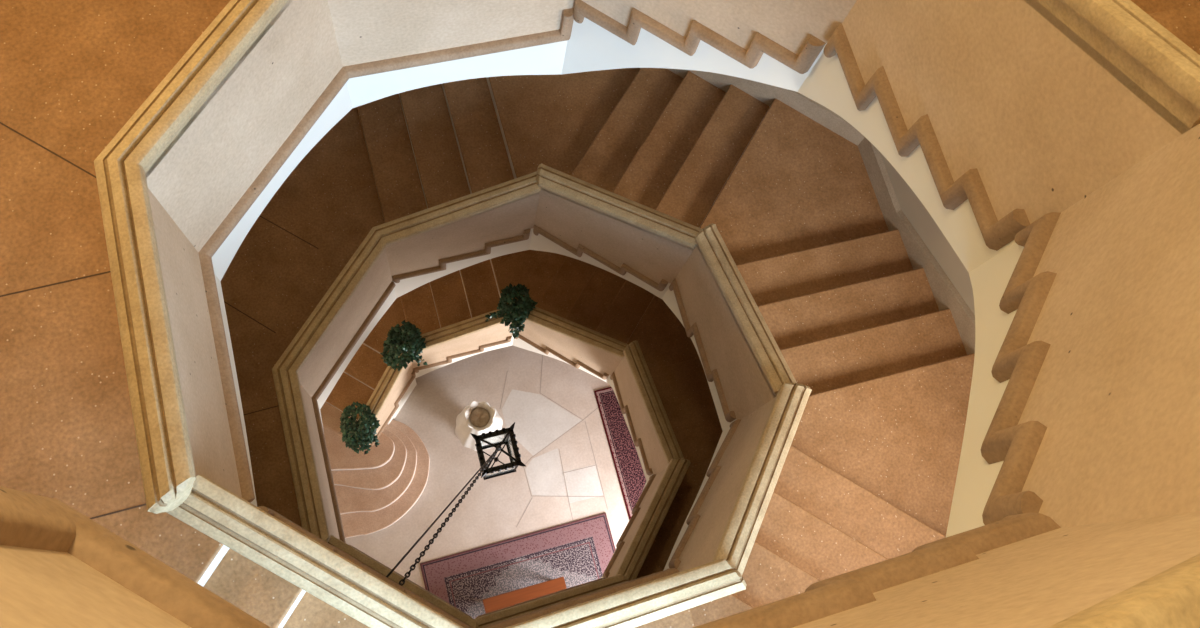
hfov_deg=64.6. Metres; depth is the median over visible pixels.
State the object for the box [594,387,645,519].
rug
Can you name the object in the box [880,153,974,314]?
wall
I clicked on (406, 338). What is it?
ivy plant
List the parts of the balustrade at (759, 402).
wall panel, step moulding, wall panel, step moulding, step moulding, step moulding, wall panel, wall panel, step moulding, step moulding, wall panel, step moulding, step moulding, wall panel, wall panel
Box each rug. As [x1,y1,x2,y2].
[420,512,614,618]
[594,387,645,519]
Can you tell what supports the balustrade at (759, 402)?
attached to the staircase at (868, 475)
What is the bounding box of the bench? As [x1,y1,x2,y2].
[483,577,566,612]
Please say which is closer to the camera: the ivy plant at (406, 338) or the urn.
the ivy plant at (406, 338)
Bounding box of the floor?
[345,345,628,588]
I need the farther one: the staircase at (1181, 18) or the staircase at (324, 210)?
the staircase at (324, 210)
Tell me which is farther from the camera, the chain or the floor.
the floor
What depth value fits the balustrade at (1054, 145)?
2.97 m
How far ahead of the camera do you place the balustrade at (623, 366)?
9.58 m
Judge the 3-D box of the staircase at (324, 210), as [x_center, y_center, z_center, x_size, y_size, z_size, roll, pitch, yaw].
[-1.086,1.512,9.856,6.598,4.230,6.614,-13,76,-12]
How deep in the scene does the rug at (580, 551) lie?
11.63 m
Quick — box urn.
[455,401,502,450]
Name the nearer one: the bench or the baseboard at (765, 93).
the baseboard at (765, 93)
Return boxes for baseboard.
[666,68,864,145]
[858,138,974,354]
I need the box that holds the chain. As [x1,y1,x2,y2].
[399,447,499,585]
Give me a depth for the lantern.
9.15 m
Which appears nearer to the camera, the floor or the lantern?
the lantern
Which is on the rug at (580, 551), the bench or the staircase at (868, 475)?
the bench
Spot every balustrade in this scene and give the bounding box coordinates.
[0,0,1199,627]
[167,163,811,627]
[328,307,690,627]
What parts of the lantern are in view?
pane, pane, pane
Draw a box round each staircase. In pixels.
[0,0,974,627]
[220,107,722,578]
[1131,0,1199,54]
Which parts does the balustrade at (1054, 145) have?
wall panel, step moulding, wall panel, step moulding, wall panel, step moulding, wall panel, step moulding, step moulding, wall panel, step moulding, step moulding, wall panel, wall panel, step moulding, wall panel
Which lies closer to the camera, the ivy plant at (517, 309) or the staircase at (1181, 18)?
the staircase at (1181, 18)
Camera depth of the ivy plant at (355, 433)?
10.32 m
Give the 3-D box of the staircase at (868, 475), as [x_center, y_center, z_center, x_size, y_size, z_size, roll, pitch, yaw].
[-0.585,0.450,6.293,6.598,3.590,6.614,-13,76,-12]
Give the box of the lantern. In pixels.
[470,422,525,479]
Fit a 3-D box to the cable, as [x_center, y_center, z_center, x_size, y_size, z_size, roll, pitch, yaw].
[-1.044,1.328,6.970,0.011,3.675,1.449,29,72,1]
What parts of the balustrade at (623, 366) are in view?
wall panel, step moulding, step moulding, step moulding, wall panel, step moulding, step moulding, wall panel, step moulding, step moulding, wall panel, wall panel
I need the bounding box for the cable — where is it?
[386,447,498,577]
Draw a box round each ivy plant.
[340,401,380,454]
[380,320,427,370]
[485,283,537,338]

